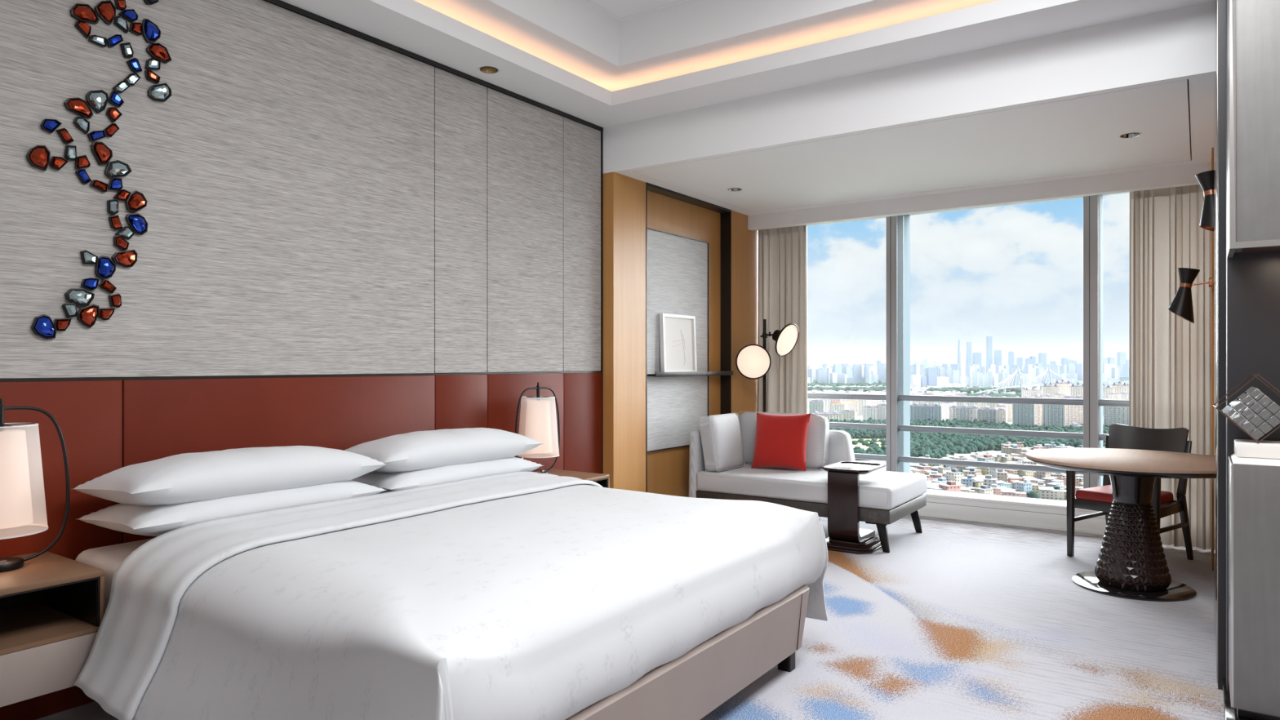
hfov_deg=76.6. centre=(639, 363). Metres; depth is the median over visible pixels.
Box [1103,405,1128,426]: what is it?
apartment block
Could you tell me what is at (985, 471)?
house
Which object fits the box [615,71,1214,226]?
ceiling
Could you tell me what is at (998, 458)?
house
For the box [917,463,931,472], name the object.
house
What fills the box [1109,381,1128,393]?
block
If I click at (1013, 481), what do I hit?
house
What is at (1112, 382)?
tower block
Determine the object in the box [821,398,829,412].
apartment block
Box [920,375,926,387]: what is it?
office tower
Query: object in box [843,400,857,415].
apartment block
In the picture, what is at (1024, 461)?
house
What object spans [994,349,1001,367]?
skyscraper
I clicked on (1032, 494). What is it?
tree
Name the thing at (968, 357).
skyscraper
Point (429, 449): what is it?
pillow
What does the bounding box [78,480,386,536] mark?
pillow
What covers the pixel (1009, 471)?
house
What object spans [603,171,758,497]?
wall
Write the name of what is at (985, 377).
tower block
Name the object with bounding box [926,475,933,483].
house
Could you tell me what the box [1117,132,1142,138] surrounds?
recessed light
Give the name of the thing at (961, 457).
house
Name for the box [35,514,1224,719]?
floor
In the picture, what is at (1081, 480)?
house
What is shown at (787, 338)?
diffuser
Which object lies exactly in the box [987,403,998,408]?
apartment block
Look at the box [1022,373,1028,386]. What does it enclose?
tower block
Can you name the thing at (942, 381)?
office tower
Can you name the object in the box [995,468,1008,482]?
house
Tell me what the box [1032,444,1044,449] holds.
house
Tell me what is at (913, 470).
house
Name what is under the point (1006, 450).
house
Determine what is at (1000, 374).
tower block
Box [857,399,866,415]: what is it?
apartment block
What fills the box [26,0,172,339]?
wall sculpture
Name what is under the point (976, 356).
skyscraper
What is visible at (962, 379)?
tower block
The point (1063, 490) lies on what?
house
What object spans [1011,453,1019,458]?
house
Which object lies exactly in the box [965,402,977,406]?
apartment block
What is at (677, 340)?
framed drawing
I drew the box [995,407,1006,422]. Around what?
apartment block
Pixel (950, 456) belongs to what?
house
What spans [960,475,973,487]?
house
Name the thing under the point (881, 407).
apartment block
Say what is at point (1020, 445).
house
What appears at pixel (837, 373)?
city skyline
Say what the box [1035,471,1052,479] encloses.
house
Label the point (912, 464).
house
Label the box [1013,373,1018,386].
tower block
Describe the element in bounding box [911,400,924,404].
apartment block
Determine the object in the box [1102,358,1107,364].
skyscraper
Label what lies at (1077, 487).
house
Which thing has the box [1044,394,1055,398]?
apartment block
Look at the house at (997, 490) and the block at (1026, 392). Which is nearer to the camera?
the house at (997, 490)
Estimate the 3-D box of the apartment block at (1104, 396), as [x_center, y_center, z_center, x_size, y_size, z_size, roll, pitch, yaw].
[1336.546,121.779,2338.614,30.178,59.081,18.000,0,0,8]
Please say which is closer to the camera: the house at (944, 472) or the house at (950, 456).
the house at (944, 472)
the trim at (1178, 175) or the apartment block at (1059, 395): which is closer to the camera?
the trim at (1178, 175)
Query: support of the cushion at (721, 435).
on the chaise longue
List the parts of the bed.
mattress, leg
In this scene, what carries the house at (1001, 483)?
on the ground
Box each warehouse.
[954,453,973,457]
[970,452,1005,456]
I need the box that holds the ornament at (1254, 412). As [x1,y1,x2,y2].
[1212,373,1279,443]
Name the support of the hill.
on the ground
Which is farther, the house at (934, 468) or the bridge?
the bridge
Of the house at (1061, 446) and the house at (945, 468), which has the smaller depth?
the house at (945, 468)
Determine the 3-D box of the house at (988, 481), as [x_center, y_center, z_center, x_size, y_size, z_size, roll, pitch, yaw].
[400.378,139.882,924.703,15.152,22.875,14.247,0,0,26]
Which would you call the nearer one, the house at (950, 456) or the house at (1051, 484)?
the house at (1051, 484)
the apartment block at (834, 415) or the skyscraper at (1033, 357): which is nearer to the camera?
the apartment block at (834, 415)
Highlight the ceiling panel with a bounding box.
[486,0,876,66]
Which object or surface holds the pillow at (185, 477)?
on the pillow at (157, 520)
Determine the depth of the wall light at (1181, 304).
5.12 m
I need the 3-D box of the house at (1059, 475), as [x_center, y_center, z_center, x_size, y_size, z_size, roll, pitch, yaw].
[521.851,143.670,1016.737,14.202,15.300,14.020,0,0,15]
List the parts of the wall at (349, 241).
leather panel, fabric panel, leather panel, fabric panel, leather panel, fabric panel, leather panel, fabric panel, leather panel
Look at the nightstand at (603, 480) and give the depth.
5.09 m
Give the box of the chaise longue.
[688,430,927,552]
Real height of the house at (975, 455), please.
18.300 m
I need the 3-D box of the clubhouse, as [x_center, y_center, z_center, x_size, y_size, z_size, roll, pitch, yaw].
[950.916,140.970,1767.283,30.560,20.700,18.000,0,0,8]
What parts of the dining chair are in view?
leg, rail, leg, backrest, leg, rail, rail, leg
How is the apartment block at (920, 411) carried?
on the ground
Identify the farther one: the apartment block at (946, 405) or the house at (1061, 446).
the apartment block at (946, 405)
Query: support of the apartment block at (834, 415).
on the ground
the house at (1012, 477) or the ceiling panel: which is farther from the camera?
the house at (1012, 477)
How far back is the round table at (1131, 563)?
4.68 m
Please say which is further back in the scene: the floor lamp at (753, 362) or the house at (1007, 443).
the house at (1007, 443)
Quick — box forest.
[829,417,1109,460]
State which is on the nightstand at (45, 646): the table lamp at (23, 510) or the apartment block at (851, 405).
the table lamp at (23, 510)
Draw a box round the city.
[807,382,1036,408]
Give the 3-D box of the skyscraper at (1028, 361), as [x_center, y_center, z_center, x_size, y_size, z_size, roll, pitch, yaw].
[3454.387,52.648,7200.327,39.755,197.345,45.000,0,0,0]
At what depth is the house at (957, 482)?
925.90 m
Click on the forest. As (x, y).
(936, 445)
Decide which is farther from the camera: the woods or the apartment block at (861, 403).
the woods
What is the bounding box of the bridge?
[970,364,1069,393]
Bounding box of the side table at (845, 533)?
[820,461,885,554]
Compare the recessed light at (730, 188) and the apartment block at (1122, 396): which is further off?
the apartment block at (1122, 396)
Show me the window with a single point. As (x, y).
(984, 508)
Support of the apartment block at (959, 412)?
on the ground
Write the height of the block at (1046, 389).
84.000 m
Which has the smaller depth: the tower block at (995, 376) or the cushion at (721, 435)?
the cushion at (721, 435)
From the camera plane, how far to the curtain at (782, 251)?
7.50 m
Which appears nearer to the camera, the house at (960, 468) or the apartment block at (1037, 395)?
the house at (960, 468)
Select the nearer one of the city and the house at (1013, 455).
the house at (1013, 455)
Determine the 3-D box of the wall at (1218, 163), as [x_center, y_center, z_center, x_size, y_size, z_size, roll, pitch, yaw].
[3.701,-0.190,4.511,0.842,3.020,3.570,0,0,35]
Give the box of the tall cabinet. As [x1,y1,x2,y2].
[1222,0,1279,719]
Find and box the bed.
[75,537,809,719]
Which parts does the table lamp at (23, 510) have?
stem, lamp shade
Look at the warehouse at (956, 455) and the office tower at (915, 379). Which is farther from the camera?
the office tower at (915, 379)
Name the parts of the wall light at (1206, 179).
lamp shade, lamp shade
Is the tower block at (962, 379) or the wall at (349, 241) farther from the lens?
the tower block at (962, 379)
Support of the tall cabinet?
on the floor
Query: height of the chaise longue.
0.775 m
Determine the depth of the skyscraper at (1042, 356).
7178.64 m
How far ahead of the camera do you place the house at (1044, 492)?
899.39 m
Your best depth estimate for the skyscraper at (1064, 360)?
7178.64 m
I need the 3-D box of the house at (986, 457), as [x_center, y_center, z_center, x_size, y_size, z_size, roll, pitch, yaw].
[497.798,141.757,1164.854,17.726,19.125,17.499,0,0,-13]
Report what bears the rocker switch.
attached to the table lamp at (23, 510)
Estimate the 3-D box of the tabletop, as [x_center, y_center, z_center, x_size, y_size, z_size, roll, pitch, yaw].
[1.555,0.762,5.903,0.355,0.034,0.480,0,0,35]
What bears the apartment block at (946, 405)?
on the ground
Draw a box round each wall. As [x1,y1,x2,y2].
[0,0,601,719]
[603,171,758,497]
[1210,0,1226,689]
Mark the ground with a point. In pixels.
(859, 417)
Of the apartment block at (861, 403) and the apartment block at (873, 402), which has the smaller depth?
the apartment block at (861, 403)
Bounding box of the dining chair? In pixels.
[1066,423,1193,559]
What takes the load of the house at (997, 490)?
on the ground
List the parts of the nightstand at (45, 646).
drawer, niche frame, panel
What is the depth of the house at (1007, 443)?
1356.09 m
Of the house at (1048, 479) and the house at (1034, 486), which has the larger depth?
the house at (1048, 479)
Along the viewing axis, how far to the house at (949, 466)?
1084.87 m
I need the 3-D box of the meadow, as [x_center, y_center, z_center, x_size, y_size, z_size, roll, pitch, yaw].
[418.915,150.720,1472.155,192.832,0.001,392.972,0,0,35]
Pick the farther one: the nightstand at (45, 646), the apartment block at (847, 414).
the apartment block at (847, 414)
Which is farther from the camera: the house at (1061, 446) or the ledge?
the house at (1061, 446)
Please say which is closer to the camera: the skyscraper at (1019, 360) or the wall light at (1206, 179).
the wall light at (1206, 179)
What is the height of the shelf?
0.015 m
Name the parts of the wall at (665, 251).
panel frame, textile panel, panel frame, panel frame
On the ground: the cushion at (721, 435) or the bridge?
the bridge
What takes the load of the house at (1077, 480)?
on the ground
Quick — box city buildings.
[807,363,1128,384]
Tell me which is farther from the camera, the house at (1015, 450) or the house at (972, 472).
the house at (1015, 450)
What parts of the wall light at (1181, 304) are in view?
lamp shade, lamp shade, arm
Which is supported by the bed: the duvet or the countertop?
the duvet
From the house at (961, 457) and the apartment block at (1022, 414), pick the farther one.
the apartment block at (1022, 414)
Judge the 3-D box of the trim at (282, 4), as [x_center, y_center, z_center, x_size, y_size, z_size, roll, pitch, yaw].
[-2.167,-0.190,3.112,0.020,3.019,6.656,0,0,35]
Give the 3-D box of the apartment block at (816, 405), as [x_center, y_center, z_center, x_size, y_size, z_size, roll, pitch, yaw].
[482.780,124.470,2207.330,40.900,53.700,18.000,0,0,26]
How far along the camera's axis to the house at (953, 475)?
977.00 m
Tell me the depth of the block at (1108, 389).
2878.57 m
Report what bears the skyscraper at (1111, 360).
on the ground
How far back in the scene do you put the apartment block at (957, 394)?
2665.49 m
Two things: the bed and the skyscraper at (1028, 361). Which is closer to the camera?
the bed
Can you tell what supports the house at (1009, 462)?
on the ground
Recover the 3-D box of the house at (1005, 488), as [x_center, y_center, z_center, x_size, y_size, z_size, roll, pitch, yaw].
[418.109,146.707,923.727,21.822,9.225,11.816,0,0,-21]
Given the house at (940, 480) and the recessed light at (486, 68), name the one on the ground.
the house at (940, 480)
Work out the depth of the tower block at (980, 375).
5189.55 m
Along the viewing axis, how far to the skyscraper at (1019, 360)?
7178.64 m
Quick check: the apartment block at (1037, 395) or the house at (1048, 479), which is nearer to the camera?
the house at (1048, 479)
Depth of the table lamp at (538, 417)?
4.96 m
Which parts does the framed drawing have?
frame, frame, frame, frame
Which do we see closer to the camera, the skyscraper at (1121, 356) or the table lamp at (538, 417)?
the table lamp at (538, 417)
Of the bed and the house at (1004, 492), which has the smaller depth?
the bed
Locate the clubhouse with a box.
[1066,422,1082,428]
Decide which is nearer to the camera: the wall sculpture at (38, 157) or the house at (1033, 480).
the wall sculpture at (38, 157)
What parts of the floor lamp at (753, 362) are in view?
lamp shade, lamp shade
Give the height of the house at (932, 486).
15.375 m
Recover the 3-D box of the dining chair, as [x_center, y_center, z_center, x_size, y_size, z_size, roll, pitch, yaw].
[3.317,0.877,5.492,0.721,0.885,0.738,0,0,35]
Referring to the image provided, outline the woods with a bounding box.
[807,379,1047,397]
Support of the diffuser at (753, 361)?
attached to the floor lamp at (753, 362)
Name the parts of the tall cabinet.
kick plate, display plinth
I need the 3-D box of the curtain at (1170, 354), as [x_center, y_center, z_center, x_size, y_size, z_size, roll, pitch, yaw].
[3.858,-0.003,5.765,0.650,2.605,0.120,0,0,35]
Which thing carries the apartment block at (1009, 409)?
on the ground
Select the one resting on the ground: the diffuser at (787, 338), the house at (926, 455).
the house at (926, 455)
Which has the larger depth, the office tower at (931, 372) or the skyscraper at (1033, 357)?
the skyscraper at (1033, 357)
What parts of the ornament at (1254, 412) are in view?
rod, rod, rod, rod, rod, rod, rod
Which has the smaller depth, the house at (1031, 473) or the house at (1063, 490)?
the house at (1063, 490)
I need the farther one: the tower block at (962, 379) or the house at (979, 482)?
the tower block at (962, 379)
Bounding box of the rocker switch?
[0,559,6,564]
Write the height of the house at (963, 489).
12.300 m
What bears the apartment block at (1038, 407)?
on the ground
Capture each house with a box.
[910,462,920,468]
[910,466,924,474]
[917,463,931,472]
[919,454,930,465]
[924,470,939,475]
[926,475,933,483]
[927,484,942,490]
[928,471,942,478]
[931,466,940,472]
[932,477,946,484]
[937,465,951,477]
[937,480,960,492]
[942,471,964,477]
[946,454,957,459]
[946,468,962,483]
[948,465,955,471]
[954,455,964,460]
[954,480,966,487]
[955,466,967,470]
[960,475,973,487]
[960,486,978,493]
[962,467,975,476]
[964,457,980,461]
[965,466,981,473]
[970,452,983,459]
[973,477,983,487]
[974,484,993,494]
[977,454,995,462]
[981,467,989,475]
[982,475,997,488]
[989,468,1004,478]
[990,484,1001,495]
[991,454,1002,462]
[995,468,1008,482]
[996,480,1013,488]
[1000,441,1014,453]
[1000,487,1017,491]
[1000,488,1026,497]
[1002,445,1012,456]
[1002,454,1013,462]
[1004,461,1022,464]
[1004,469,1022,476]
[1007,474,1024,483]
[1011,445,1022,457]
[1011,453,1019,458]
[1011,480,1020,488]
[1012,441,1023,448]
[1012,456,1026,463]
[1015,479,1031,497]
[1019,470,1034,477]
[1020,450,1029,458]
[1021,447,1033,452]
[1022,460,1036,465]
[1023,476,1044,484]
[1031,481,1045,494]
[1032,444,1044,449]
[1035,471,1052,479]
[1038,486,1064,500]
[1042,475,1063,486]
[1044,442,1056,448]
[1046,481,1066,489]
[1050,472,1062,479]
[1055,444,1067,448]
[1061,475,1066,485]
[1062,489,1075,499]
[1065,475,1079,486]
[1075,486,1083,492]
[1077,475,1083,486]
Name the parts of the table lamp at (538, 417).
stem, lamp shade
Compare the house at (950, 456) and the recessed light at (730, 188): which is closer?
the recessed light at (730, 188)
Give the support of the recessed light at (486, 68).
in the ceiling at (601, 63)
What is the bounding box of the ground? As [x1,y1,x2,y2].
[807,383,1103,501]
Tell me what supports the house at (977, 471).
on the ground
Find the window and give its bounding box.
[807,194,1128,534]
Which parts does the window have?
guard rail, guard rail, guard rail, guard rail, guard rail, guard rail, sill, guard rail, guard rail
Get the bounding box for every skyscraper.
[876,360,881,365]
[957,339,960,366]
[965,342,972,373]
[972,351,981,366]
[986,336,992,368]
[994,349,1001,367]
[1008,351,1013,364]
[1016,356,1022,368]
[1025,358,1031,364]
[1029,355,1035,365]
[1038,352,1046,366]
[1049,360,1056,366]
[1061,357,1067,364]
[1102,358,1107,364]
[1106,356,1115,364]
[1116,351,1125,364]
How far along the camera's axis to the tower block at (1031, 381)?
5189.55 m
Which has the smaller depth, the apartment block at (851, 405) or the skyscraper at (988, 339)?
the apartment block at (851, 405)
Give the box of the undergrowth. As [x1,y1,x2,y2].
[851,435,885,448]
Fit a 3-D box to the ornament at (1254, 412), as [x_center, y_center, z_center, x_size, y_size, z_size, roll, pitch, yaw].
[2.266,0.163,2.982,0.258,0.250,0.190,0,0,35]
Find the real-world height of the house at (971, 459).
15.375 m
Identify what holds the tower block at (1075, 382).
on the ground
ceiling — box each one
[280,0,1214,127]
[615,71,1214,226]
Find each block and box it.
[808,399,825,413]
[810,410,841,420]
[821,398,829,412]
[829,398,840,412]
[831,402,844,412]
[840,408,857,420]
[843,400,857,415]
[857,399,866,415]
[862,404,877,420]
[867,400,881,406]
[875,403,885,420]
[910,403,942,421]
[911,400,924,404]
[922,392,934,404]
[940,401,955,421]
[948,404,979,421]
[955,393,967,405]
[960,375,965,386]
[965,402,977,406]
[966,375,971,386]
[971,371,977,386]
[977,372,982,386]
[977,394,990,407]
[977,406,997,422]
[982,373,988,386]
[986,371,992,386]
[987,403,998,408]
[992,373,998,386]
[995,404,1007,409]
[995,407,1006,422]
[997,372,1003,386]
[1003,373,1008,386]
[1004,403,1012,422]
[1008,373,1013,386]
[1012,403,1035,426]
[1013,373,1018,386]
[1021,386,1041,396]
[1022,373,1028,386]
[1030,378,1035,386]
[1031,394,1045,398]
[1034,395,1044,426]
[1041,382,1060,395]
[1042,404,1065,426]
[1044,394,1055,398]
[1052,379,1072,395]
[1053,392,1066,398]
[1062,395,1083,425]
[1068,382,1083,396]
[1071,380,1079,386]
[1102,381,1110,386]
[1102,382,1113,396]
[1102,395,1109,415]
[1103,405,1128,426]
[1107,391,1118,399]
[1108,379,1120,385]
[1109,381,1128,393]
[1118,391,1128,399]
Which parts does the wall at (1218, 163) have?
metal panel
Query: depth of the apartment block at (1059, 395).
2415.14 m
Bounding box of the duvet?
[73,471,828,719]
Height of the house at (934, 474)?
15.300 m
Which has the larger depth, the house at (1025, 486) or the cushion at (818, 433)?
the house at (1025, 486)
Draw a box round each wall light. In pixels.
[1167,267,1212,323]
[1195,169,1213,231]
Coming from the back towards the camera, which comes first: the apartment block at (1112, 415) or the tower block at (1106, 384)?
the tower block at (1106, 384)
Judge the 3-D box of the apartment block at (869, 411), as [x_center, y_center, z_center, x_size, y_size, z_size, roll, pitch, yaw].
[604.840,130.470,2127.331,36.956,41.700,18.000,0,0,28]
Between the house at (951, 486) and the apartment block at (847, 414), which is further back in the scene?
the apartment block at (847, 414)
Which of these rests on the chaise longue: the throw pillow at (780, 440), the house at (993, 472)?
the throw pillow at (780, 440)
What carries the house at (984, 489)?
on the ground
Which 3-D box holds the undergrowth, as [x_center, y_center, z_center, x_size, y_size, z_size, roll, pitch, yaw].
[416.334,148.780,1492.984,182.619,9.387,342.599,0,0,35]
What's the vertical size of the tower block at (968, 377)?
71.055 m
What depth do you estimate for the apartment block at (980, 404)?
2563.38 m
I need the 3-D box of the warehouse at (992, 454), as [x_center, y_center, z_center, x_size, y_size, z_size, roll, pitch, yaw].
[528.923,143.820,1230.056,48.000,15.000,24.000,0,0,18]
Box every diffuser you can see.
[737,345,769,377]
[777,324,797,355]
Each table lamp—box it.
[0,398,70,572]
[515,382,559,473]
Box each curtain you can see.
[756,225,807,413]
[1128,184,1210,549]
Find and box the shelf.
[0,604,98,655]
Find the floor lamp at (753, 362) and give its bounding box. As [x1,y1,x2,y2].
[735,319,799,412]
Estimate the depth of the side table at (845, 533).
5.72 m
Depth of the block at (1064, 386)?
2950.43 m
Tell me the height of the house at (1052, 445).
19.125 m
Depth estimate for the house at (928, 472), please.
1047.78 m
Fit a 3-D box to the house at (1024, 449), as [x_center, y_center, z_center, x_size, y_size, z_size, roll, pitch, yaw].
[624.582,143.632,1303.497,14.925,15.375,21.051,0,0,-16]
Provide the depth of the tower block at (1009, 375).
5190.82 m
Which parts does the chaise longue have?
arm, seat, leg, leg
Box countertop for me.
[1231,453,1279,466]
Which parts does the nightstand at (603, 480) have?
niche frame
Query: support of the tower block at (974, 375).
on the ground
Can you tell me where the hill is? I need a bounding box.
[911,358,950,375]
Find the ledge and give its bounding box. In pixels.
[647,370,733,377]
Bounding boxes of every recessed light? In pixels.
[478,65,499,74]
[727,187,742,191]
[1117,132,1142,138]
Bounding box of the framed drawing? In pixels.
[658,313,697,372]
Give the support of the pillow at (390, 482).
on the bed
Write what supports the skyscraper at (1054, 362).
on the ground
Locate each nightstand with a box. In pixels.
[0,551,104,706]
[544,468,609,488]
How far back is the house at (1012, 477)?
983.46 m
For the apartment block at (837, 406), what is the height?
39.500 m
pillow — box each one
[71,445,386,506]
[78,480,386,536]
[344,427,543,472]
[351,457,543,493]
[751,413,810,471]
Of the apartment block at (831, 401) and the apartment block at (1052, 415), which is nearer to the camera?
the apartment block at (1052, 415)
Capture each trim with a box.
[262,0,603,474]
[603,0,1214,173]
[747,162,1210,231]
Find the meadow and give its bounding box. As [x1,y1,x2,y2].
[851,438,885,450]
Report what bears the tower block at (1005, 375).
on the ground
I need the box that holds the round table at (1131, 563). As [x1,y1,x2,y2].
[1025,448,1213,601]
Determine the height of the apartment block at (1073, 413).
74.700 m
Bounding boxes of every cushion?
[698,413,744,471]
[737,411,829,469]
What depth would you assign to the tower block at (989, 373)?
5188.29 m
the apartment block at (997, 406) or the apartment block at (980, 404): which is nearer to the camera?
the apartment block at (997, 406)
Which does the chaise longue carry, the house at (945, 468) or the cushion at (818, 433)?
the cushion at (818, 433)
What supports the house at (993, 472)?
on the ground
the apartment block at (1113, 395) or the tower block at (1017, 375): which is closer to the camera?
the apartment block at (1113, 395)
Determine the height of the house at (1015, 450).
19.125 m
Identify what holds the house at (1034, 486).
on the ground
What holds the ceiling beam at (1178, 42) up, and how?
attached to the wall at (1218, 163)
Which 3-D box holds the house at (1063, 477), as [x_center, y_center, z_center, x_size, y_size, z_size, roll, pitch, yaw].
[521.934,144.457,989.055,12.445,13.725,11.702,0,0,22]
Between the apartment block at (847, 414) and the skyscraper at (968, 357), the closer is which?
the apartment block at (847, 414)
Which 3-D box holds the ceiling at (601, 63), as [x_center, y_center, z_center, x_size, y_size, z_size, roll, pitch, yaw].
[0.113,-1.990,1.746,5.800,0.580,7.400,0,0,35]
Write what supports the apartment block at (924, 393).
on the ground
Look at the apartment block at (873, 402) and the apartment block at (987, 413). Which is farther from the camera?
the apartment block at (873, 402)
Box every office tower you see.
[911,374,920,387]
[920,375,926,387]
[926,367,937,386]
[937,376,948,386]
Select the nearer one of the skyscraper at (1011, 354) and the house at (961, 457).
the house at (961, 457)
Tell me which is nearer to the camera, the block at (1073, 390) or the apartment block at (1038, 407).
the apartment block at (1038, 407)
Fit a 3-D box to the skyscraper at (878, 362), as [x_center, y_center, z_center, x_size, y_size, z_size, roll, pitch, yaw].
[2124.756,61.835,7200.326,26.503,178.969,45.000,0,0,0]
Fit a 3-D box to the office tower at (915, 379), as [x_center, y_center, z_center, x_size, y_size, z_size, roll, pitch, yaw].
[1702.529,111.130,5000.227,49.080,80.380,40.000,0,0,0]
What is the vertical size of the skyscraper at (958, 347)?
362.024 m
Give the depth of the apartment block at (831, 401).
2331.13 m
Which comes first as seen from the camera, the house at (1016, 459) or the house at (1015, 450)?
the house at (1016, 459)
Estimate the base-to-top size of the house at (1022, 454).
15.300 m

